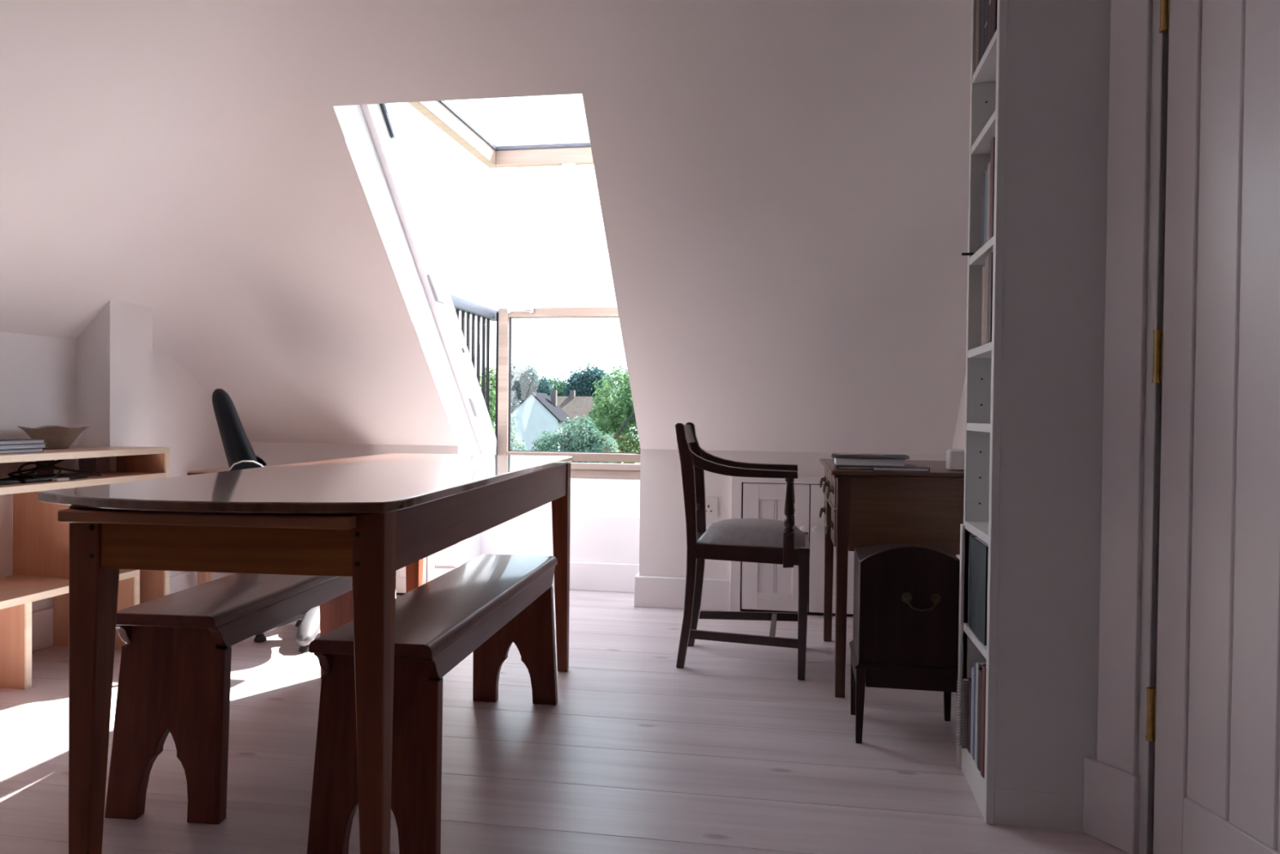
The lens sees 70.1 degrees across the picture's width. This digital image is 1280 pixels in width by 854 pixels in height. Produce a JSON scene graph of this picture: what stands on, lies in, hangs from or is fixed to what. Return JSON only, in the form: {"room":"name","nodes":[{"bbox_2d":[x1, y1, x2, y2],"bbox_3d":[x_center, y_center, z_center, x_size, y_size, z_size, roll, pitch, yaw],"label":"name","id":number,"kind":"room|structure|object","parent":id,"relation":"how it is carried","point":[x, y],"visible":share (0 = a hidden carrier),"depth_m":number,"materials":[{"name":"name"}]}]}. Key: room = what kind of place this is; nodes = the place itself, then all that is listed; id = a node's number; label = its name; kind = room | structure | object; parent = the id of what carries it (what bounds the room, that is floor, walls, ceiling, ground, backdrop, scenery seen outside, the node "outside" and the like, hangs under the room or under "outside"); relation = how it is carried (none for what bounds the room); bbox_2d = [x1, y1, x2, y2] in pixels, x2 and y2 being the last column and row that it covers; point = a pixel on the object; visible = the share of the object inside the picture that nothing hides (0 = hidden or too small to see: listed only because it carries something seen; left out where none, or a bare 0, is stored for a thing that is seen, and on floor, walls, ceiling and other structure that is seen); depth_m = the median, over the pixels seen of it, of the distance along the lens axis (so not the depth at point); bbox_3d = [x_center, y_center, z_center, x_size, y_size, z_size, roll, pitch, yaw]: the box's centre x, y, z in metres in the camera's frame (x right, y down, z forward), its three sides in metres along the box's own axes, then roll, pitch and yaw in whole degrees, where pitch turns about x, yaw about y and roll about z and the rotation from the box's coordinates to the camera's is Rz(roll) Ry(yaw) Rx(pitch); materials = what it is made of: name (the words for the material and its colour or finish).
{"room":"home office","nodes":[
{"label":"home office","id":0,"kind":"room"},
{"bbox_2d":[0,331,228,612],"bbox_3d":[-2.657,0.271,0.620,0.001,1.140,7.910,1,1,10],"label":"wall","id":1,"kind":"structure","parent":0,"point":[37,372],"depth_m":3.42,"materials":[{"name":"paint"}]},
{"bbox_2d":[75,299,152,471],"bbox_3d":[-2.076,0.106,3.592,0.170,1.400,0.230,1,1,10],"label":"pillar","id":2,"kind":"structure","parent":1,"relation":"attached to","point":[113,353],"depth_m":3.49,"materials":[{"name":"paint"}]},
{"bbox_2d":[31,571,234,651],"bbox_3d":[-2.571,0.772,0.662,0.170,0.140,7.810,1,1,10],"label":"baseboard","id":3,"kind":"structure","parent":1,"relation":"attached to","point":[42,620],"depth_m":3.36,"materials":[{"name":"white paint"}]},
{"bbox_2d":[0,0,972,454],"bbox_3d":[-0.468,-0.714,0.229,4.420,1.730,7.910,1,1,10],"label":"ceiling","id":4,"kind":"structure","parent":0,"point":[783,185],"depth_m":3.15,"materials":[{"name":"paint"}]},
{"bbox_2d":[333,104,639,567],"bbox_3d":[-0.481,-0.272,3.917,0.975,2.182,1.838,1,1,10],"label":"window reveal","id":5,"kind":"structure","parent":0,"point":[605,522],"depth_m":4.51,"materials":[{"name":"white paint"}]},
{"bbox_2d":[360,100,640,479],"bbox_3d":[-0.488,-0.575,3.979,0.918,1.695,1.768,1,1,10],"label":"window","id":6,"kind":"structure","parent":5,"relation":"in","point":[378,117],"depth_m":4.44,"materials":[{"name":"white paint"}]},
{"bbox_2d":[0,589,1128,853],"bbox_3d":[-0.521,0.898,0.431,4.650,0.060,8.550,1,1,10],"label":"floor","id":7,"kind":"structure","parent":0,"point":[727,751],"depth_m":2.31,"materials":[{"name":"white wood"}]},
{"bbox_2d":[0,446,169,689],"bbox_3d":[-2.086,0.450,2.815,0.340,0.733,1.426,1,1,10],"label":"shelving unit","id":8,"kind":"object","parent":7,"relation":"on","point":[40,542],"visible":0.59,"depth_m":3.17,"materials":[{"name":"brown wood"}]},
{"bbox_2d":[0,448,44,453],"bbox_3d":[-2.090,0.076,2.882,0.213,0.013,0.286,1,1,10],"label":"book","id":9,"kind":"object","parent":8,"relation":"on","point":[26,450],"visible":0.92,"depth_m":2.92,"materials":[{"name":"paper"}]},
{"bbox_2d":[0,443,47,449],"bbox_3d":[-2.089,0.062,2.888,0.213,0.014,0.298,1,1,10],"label":"book","id":10,"kind":"object","parent":9,"relation":"on","point":[37,445],"visible":0.92,"depth_m":2.92,"materials":[{"name":"paper"}]},
{"bbox_2d":[0,438,46,444],"bbox_3d":[-2.089,0.047,2.885,0.213,0.014,0.294,1,1,10],"label":"book","id":11,"kind":"object","parent":10,"relation":"on","point":[2,441],"visible":1,"depth_m":2.93,"materials":[{"name":"paper"}]},
{"bbox_2d":[0,458,101,484],"bbox_3d":[-2.008,0.143,2.928,0.179,0.072,0.644,1,1,10],"label":"cable tangle","id":12,"kind":"object","parent":8,"relation":"on","point":[25,477],"visible":0.94,"depth_m":3.03,"materials":[{"name":"black plastic"}]},
{"bbox_2d":[17,425,89,448],"bbox_3d":[-2.084,0.037,3.248,0.182,0.080,0.182,1,1,10],"label":"bowl","id":13,"kind":"object","parent":8,"relation":"on","point":[56,437],"visible":0.9,"depth_m":3.20,"materials":[{"name":"beige ceramic"}]},
{"bbox_2d":[186,466,229,585],"bbox_3d":[-1.628,0.501,4.216,0.768,0.602,0.358,1,1,10],"label":"desk","id":14,"kind":"object","parent":7,"relation":"on","point":[202,577],"visible":0.02,"depth_m":4.12,"materials":[{"name":"brown wood"}]},
{"bbox_2d":[104,573,353,823],"bbox_3d":[-0.967,0.612,2.477,0.259,0.444,1.085,1,1,6],"label":"bench","id":15,"kind":"object","parent":7,"relation":"on","point":[175,677],"visible":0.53,"depth_m":1.97,"materials":[{"name":"brown wood"}]},
{"bbox_2d":[212,388,319,652],"bbox_3d":[-1.315,0.336,3.518,0.608,0.958,0.535,0,1,-22],"label":"swivel chair","id":16,"kind":"object","parent":7,"relation":"on","point":[239,452],"visible":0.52,"depth_m":3.31,"materials":[{"name":"black fabric"}]},
{"bbox_2d":[37,453,572,853],"bbox_3d":[-0.659,0.474,2.366,0.689,0.730,1.756,1,1,7],"label":"dining table","id":17,"kind":"object","parent":7,"relation":"on","point":[366,518],"visible":0.98,"depth_m":1.58,"materials":[{"name":"brown wood"}]},
{"bbox_2d":[306,554,557,853],"bbox_3d":[-0.444,0.621,2.263,0.259,0.444,1.085,1,1,7],"label":"bench","id":18,"kind":"object","parent":7,"relation":"on","point":[487,603],"visible":0.87,"depth_m":1.77,"materials":[{"name":"brown wood"}]},
{"bbox_2d":[675,422,809,679],"bbox_3d":[0.370,0.412,3.290,0.471,0.850,0.460,1,1,10],"label":"armchair","id":19,"kind":"object","parent":7,"relation":"on","point":[762,540],"visible":1,"depth_m":3.15,"materials":[{"name":"brown wood"}]},
{"bbox_2d":[697,518,805,547],"bbox_3d":[0.406,0.368,3.284,0.372,0.066,0.406,1,1,10],"label":"seat cushion","id":20,"kind":"object","parent":19,"relation":"on","point":[733,532],"depth_m":3.15,"materials":[{"name":"grey fabric"}]},
{"bbox_2d":[729,475,853,616],"bbox_3d":[0.744,0.527,4.020,0.687,0.609,0.058,1,1,10],"label":"base cabinet","id":21,"kind":"object","parent":7,"relation":"on","point":[754,586],"visible":0.46,"depth_m":4.05,"materials":[{"name":"white paint"}]},
{"bbox_2d":[819,458,964,697],"bbox_3d":[0.904,0.489,3.186,0.528,0.712,0.795,1,1,9],"label":"writing desk","id":22,"kind":"object","parent":7,"relation":"on","point":[862,508],"visible":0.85,"depth_m":2.83,"materials":[{"name":"brown wood"}]},
{"bbox_2d":[835,464,917,469],"bbox_3d":[0.768,0.129,2.972,0.250,0.010,0.185,1,1,10],"label":"notebook","id":23,"kind":"object","parent":22,"relation":"on","point":[844,467],"visible":0.45,"depth_m":2.90,"materials":[{"name":"paper"}]},
{"bbox_2d":[832,457,906,466],"bbox_3d":[0.743,0.110,2.971,0.220,0.026,0.155,1,1,10],"label":"book","id":24,"kind":"object","parent":23,"relation":"on","point":[850,461],"visible":0.7,"depth_m":2.90,"materials":[{"name":"paper"}]},
{"bbox_2d":[831,453,909,458],"bbox_3d":[0.747,0.094,2.973,0.240,0.006,0.170,1,1,13],"label":"magazine","id":25,"kind":"object","parent":24,"relation":"on","point":[833,455],"visible":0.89,"depth_m":2.90,"materials":[{"name":"paper"}]},
{"bbox_2d":[835,453,885,455],"bbox_3d":[0.713,0.089,2.963,0.140,0.003,0.100,1,1,1],"label":"leaflet","id":26,"kind":"object","parent":25,"relation":"on","point":[840,454],"visible":1,"depth_m":2.94,"materials":[{"name":"paper"}]},
{"bbox_2d":[872,466,929,471],"bbox_3d":[0.810,0.130,2.836,0.165,0.012,0.052,1,1,6],"label":"notebook","id":27,"kind":"object","parent":22,"relation":"on","point":[876,468],"visible":1,"depth_m":2.81,"materials":[{"name":"paper"}]},
{"bbox_2d":[946,448,964,470],"bbox_3d":[1.020,0.104,2.918,0.070,0.066,0.074,1,1,10],"label":"cube","id":28,"kind":"object","parent":22,"relation":"on","point":[955,458],"visible":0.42,"depth_m":2.89,"materials":[{"name":"plastic"}]},
{"bbox_2d":[848,543,959,743],"bbox_3d":[0.744,0.583,2.551,0.294,0.538,0.285,1,1,10],"label":"chest","id":29,"kind":"object","parent":7,"relation":"on","point":[906,602],"visible":0.92,"depth_m":2.44,"materials":[{"name":"brown wood"}]},
{"bbox_2d":[956,0,1111,831],"bbox_3d":[0.903,-0.200,2.112,0.240,2.120,0.338,1,1,10],"label":"bookcase","id":30,"kind":"object","parent":7,"relation":"on","point":[1040,86],"visible":0.77,"depth_m":1.95,"materials":[{"name":"white wood"}]},
{"bbox_2d":[955,677,968,748],"bbox_3d":[0.845,0.695,2.208,0.154,0.165,0.026,1,1,10],"label":"spiral notebook","id":31,"kind":"object","parent":30,"relation":"on","point":[964,689],"visible":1,"depth_m":2.21,"materials":[{"name":"paper"}]},
{"bbox_2d":[961,252,975,255],"bbox_3d":[0.851,-0.424,2.235,0.122,0.007,0.007,1,1,10],"label":"pencil","id":32,"kind":"object","parent":30,"relation":"on","point":[969,253],"visible":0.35,"depth_m":2.24,"materials":[{"name":"black plastic"}]},
{"bbox_2d":[967,677,971,753],"bbox_3d":[0.853,0.692,2.178,0.130,0.172,0.030,1,1,10],"label":"folder","id":33,"kind":"object","parent":30,"relation":"on","point":[969,678],"visible":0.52,"depth_m":2.19,"materials":[{"name":"paper"}]},
{"bbox_2d":[970,666,973,756],"bbox_3d":[0.859,0.675,2.151,0.150,0.205,0.030,1,1,10],"label":"book","id":34,"kind":"object","parent":30,"relation":"on","point":[972,668],"visible":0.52,"depth_m":2.16,"materials":[{"name":"paper"}]},
{"bbox_2d":[973,0,976,74],"bbox_3d":[0.896,-0.986,2.230,0.150,0.235,0.020,1,1,10],"label":"book","id":35,"kind":"object","parent":30,"relation":"on","point":[975,20],"visible":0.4,"depth_m":2.24,"materials":[{"name":"paper"}]},
{"bbox_2d":[975,0,979,69],"bbox_3d":[0.891,-0.993,2.202,0.150,0.250,0.030,1,1,10],"label":"book","id":36,"kind":"object","parent":30,"relation":"on","point":[977,1],"visible":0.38,"depth_m":2.21,"materials":[{"name":"paper"}]},
{"bbox_2d":[968,535,988,645],"bbox_3d":[0.873,0.379,2.130,0.170,0.222,0.195,1,1,10],"label":"album","id":37,"kind":"object","parent":30,"relation":"on","point":[979,548],"visible":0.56,"depth_m":2.12,"materials":[{"name":"paper"}]},
{"bbox_2d":[972,661,986,759],"bbox_3d":[0.855,0.664,2.123,0.150,0.228,0.020,1,1,10],"label":"book","id":38,"kind":"object","parent":30,"relation":"on","point":[975,662],"visible":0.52,"depth_m":2.13,"materials":[{"name":"paper"}]},
{"bbox_2d":[977,667,982,771],"bbox_3d":[0.850,0.666,2.066,0.160,0.225,0.040,1,1,10],"label":"book","id":39,"kind":"object","parent":30,"relation":"on","point":[980,680],"visible":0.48,"depth_m":2.07,"materials":[{"name":"paper"}]},
{"bbox_2d":[977,0,982,65],"bbox_3d":[0.885,-0.988,2.167,0.150,0.240,0.032,1,1,10],"label":"book","id":40,"kind":"object","parent":30,"relation":"on","point":[980,1],"visible":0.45,"depth_m":2.17,"materials":[{"name":"paper"}]},
{"bbox_2d":[974,662,986,764],"bbox_3d":[0.851,0.662,2.100,0.150,0.232,0.020,1,1,10],"label":"book","id":41,"kind":"object","parent":30,"relation":"on","point":[979,664],"visible":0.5,"depth_m":2.11,"materials":[{"name":"paper"}]},
{"bbox_2d":[980,663,986,777],"bbox_3d":[0.843,0.657,2.027,0.160,0.245,0.030,1,1,10],"label":"book","id":42,"kind":"object","parent":30,"relation":"on","point":[984,666],"visible":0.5,"depth_m":2.03,"materials":[{"name":"paper"}]},
{"bbox_2d":[981,265,985,345],"bbox_3d":[0.857,-0.278,2.088,0.140,0.180,0.030,1,1,10],"label":"book","id":43,"kind":"object","parent":30,"relation":"on","point":[983,267],"visible":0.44,"depth_m":2.09,"materials":[{"name":"paper"}]},
{"bbox_2d":[981,0,985,58],"bbox_3d":[0.879,-0.992,2.131,0.150,0.248,0.035,1,1,10],"label":"book","id":44,"kind":"object","parent":30,"relation":"on","point":[983,32],"visible":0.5,"depth_m":2.13,"materials":[{"name":"paper"}]},
{"bbox_2d":[982,173,985,245],"bbox_3d":[0.856,-0.501,2.098,0.130,0.165,0.022,1,1,10],"label":"book","id":45,"kind":"object","parent":30,"relation":"on","point":[984,174],"visible":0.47,"depth_m":2.10,"materials":[{"name":"paper"}]},
{"bbox_2d":[983,169,987,244],"bbox_3d":[0.852,-0.500,2.073,0.130,0.165,0.022,1,1,10],"label":"book","id":46,"kind":"object","parent":30,"relation":"on","point":[986,171],"visible":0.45,"depth_m":2.08,"materials":[{"name":"blue paper"}]},
{"bbox_2d":[983,256,988,344],"bbox_3d":[0.851,-0.285,2.056,0.140,0.195,0.032,1,1,10],"label":"book","id":47,"kind":"object","parent":30,"relation":"on","point":[987,257],"visible":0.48,"depth_m":2.06,"materials":[{"name":"paper"}]},
{"bbox_2d":[984,0,989,52],"bbox_3d":[0.871,-0.992,2.088,0.150,0.250,0.044,1,1,10],"label":"book","id":48,"kind":"object","parent":30,"relation":"on","point":[987,2],"visible":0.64,"depth_m":2.09,"materials":[{"name":"paper"}]},
{"bbox_2d":[986,162,990,242],"bbox_3d":[0.847,-0.505,2.047,0.130,0.175,0.026,1,1,10],"label":"book","id":49,"kind":"object","parent":30,"relation":"on","point":[988,163],"visible":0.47,"depth_m":2.05,"materials":[{"name":"paper"}]},
{"bbox_2d":[986,252,993,342],"bbox_3d":[0.850,-0.286,2.021,0.150,0.198,0.034,1,1,10],"label":"book","id":50,"kind":"object","parent":30,"relation":"on","point":[991,254],"visible":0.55,"depth_m":2.02,"materials":[{"name":"paper"}]},
{"bbox_2d":[988,0,992,44],"bbox_3d":[0.864,-0.989,2.047,0.150,0.245,0.032,1,1,10],"label":"book","id":51,"kind":"object","parent":30,"relation":"on","point":[990,1],"visible":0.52,"depth_m":2.05,"materials":[{"name":"paper"}]},
{"bbox_2d":[989,137,995,239],"bbox_3d":[0.852,-0.527,2.013,0.150,0.220,0.030,1,1,10],"label":"book","id":52,"kind":"object","parent":30,"relation":"on","point":[993,140],"visible":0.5,"depth_m":2.02,"materials":[{"name":"paper"}]},
{"bbox_2d":[991,0,997,38],"bbox_3d":[0.858,-0.984,2.013,0.150,0.235,0.032,1,1,10],"label":"book","id":53,"kind":"object","parent":30,"relation":"on","point":[994,2],"visible":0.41,"depth_m":2.02,"materials":[{"name":"paper"}]},
{"bbox_2d":[249,441,946,579],"bbox_3d":[-0.325,0.456,4.233,3.372,0.720,0.001,1,1,10],"label":"wall","id":54,"kind":"structure","parent":0,"point":[662,531],"depth_m":4.16,"materials":[{"name":"paint"}]},
{"bbox_2d":[395,553,435,595],"bbox_3d":[-1.307,0.499,4.374,0.670,0.609,0.058,1,1,10],"label":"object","id":55,"kind":"object","parent":54,"relation":"attached to","point":[428,562],"visible":0.02,"depth_m":4.33,"materials":[{"name":"white paint"}]},
{"bbox_2d":[434,567,454,578],"bbox_3d":[-0.913,0.738,4.328,0.129,0.140,0.020,1,1,10],"label":"baseboard","id":56,"kind":"structure","parent":54,"relation":"attached to","point":[438,571],"depth_m":4.32,"materials":[{"name":"white paint"}]},
{"bbox_2d":[551,561,730,610],"bbox_3d":[-0.204,0.746,4.368,1.294,0.140,0.340,1,1,10],"label":"baseboard","id":57,"kind":"structure","parent":54,"relation":"attached to","point":[660,592],"depth_m":4.16,"materials":[{"name":"white paint"}]},
{"bbox_2d":[705,497,717,516],"bbox_3d":[0.306,0.361,4.117,0.087,0.086,0.012,1,1,10],"label":"wall socket","id":58,"kind":"object","parent":54,"relation":"attached to","point":[711,503],"visible":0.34,"depth_m":4.11,"materials":[{"name":"plastic"}]},
{"bbox_2d":[951,376,965,559],"bbox_3d":[1.171,-0.374,2.919,0.001,2.450,2.060,1,1,10],"label":"wall","id":59,"kind":"structure","parent":0,"point":[958,442],"depth_m":3.69,"materials":[{"name":"paint"}]},
{"bbox_2d":[1150,29,1168,853],"bbox_3d":[1.454,-0.370,1.133,0.120,2.500,1.831,0,1,-27],"label":"wall","id":60,"kind":"structure","parent":0,"point":[1155,651],"depth_m":1.83,"materials":[{"name":"paint"}]},
{"bbox_2d":[1082,0,1152,853],"bbox_3d":[1.197,-0.173,1.477,0.028,2.090,1.030,0,1,-27],"label":"trim","id":61,"kind":"structure","parent":60,"relation":"attached to","point":[1111,779],"depth_m":1.87,"materials":[{"name":"white wood"}]},
{"bbox_2d":[1137,0,1168,853],"bbox_3d":[1.260,-0.137,1.503,0.132,2.020,0.818,0,1,-27],"label":"trim","id":62,"kind":"structure","parent":60,"relation":"attached to","point":[1149,593],"depth_m":1.83,"materials":[{"name":"white wood"}]},
{"bbox_2d":[1145,0,1279,853],"bbox_3d":[1.072,-0.133,1.450,0.050,1.992,0.732,1,1,-5],"label":"door","id":63,"kind":"structure","parent":60,"relation":"in","point":[1213,708],"depth_m":1.64,"materials":[{"name":"white wood"}]},
{"label":"outside","id":64,"kind":"structure","parent":0,"visible":0},
{"bbox_3d":[1.918,4.883,99.695,150.000,0.400,183.000,1,1,10],"label":"lawn","id":65,"kind":"structure","parent":64,"visible":0},
{"bbox_2d":[475,366,495,434],"bbox_3d":[-3.019,2.348,16.981,1.287,6.914,0.941,1,1,41],"label":"tree","id":66,"kind":"object","parent":65,"relation":"on","point":[491,392],"visible":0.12,"depth_m":16.55,"materials":[{"name":"green plant"}]},
{"bbox_2d":[510,413,526,450],"bbox_3d":[-2.847,2.668,20.818,0.960,6.169,0.862,1,1,10],"label":"tree","id":67,"kind":"object","parent":65,"relation":"on","point":[517,444],"visible":0.11,"depth_m":20.81,"materials":[{"name":"green plant"}]},
{"bbox_2d":[489,364,552,410],"bbox_3d":[-15.801,-1.929,116.361,9.609,12.359,5.295,1,1,10],"label":"tree","id":68,"kind":"object","parent":65,"relation":"on","point":[520,389],"visible":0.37,"depth_m":114.93,"materials":[{"name":"green plant"}]},
{"bbox_2d":[511,389,573,450],"bbox_3d":[-10.477,0.370,94.261,6.100,8.500,5.420,1,1,10],"label":"house","id":69,"kind":"structure","parent":65,"relation":"on","point":[538,412],"depth_m":91.74,"materials":[{"name":"paint"}]},
{"bbox_2d":[545,374,577,395],"bbox_3d":[-10.700,-1.549,127.753,7.358,11.379,4.494,1,1,10],"label":"tree","id":70,"kind":"object","parent":65,"relation":"on","point":[557,385],"visible":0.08,"depth_m":126.54,"materials":[{"name":"green plant"}]},
{"bbox_2d":[528,414,619,463],"bbox_3d":[-1.684,2.735,21.581,2.403,6.040,1.703,1,1,10],"label":"tree","id":71,"kind":"object","parent":65,"relation":"on","point":[591,442],"visible":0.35,"depth_m":21.45,"materials":[{"name":"green plant"}]},
{"bbox_2d":[556,390,602,462],"bbox_3d":[-6.488,0.266,101.193,6.675,8.600,7.800,1,1,10],"label":"house","id":72,"kind":"structure","parent":65,"relation":"on","point":[573,406],"depth_m":99.81,"materials":[{"name":"brick"}]},
{"bbox_2d":[562,362,618,432],"bbox_3d":[-6.224,-1.842,114.730,7.067,12.439,5.367,1,1,10],"label":"tree","id":73,"kind":"object","parent":65,"relation":"on","point":[584,382],"visible":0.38,"depth_m":113.34,"materials":[{"name":"green plant"}]},
{"bbox_2d":[586,363,639,463],"bbox_3d":[0.042,1.924,25.518,3.146,7.589,2.287,1,1,4],"label":"tree","id":74,"kind":"object","parent":65,"relation":"on","point":[622,420],"visible":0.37,"depth_m":25.28,"materials":[{"name":"green plant"}]},
{"bbox_2d":[597,394,635,463],"bbox_3d":[-1.494,-0.221,101.690,6.681,9.673,4.815,1,1,10],"label":"tree","id":75,"kind":"object","parent":65,"relation":"on","point":[631,394],"visible":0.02,"depth_m":101.08,"materials":[{"name":"green plant"}]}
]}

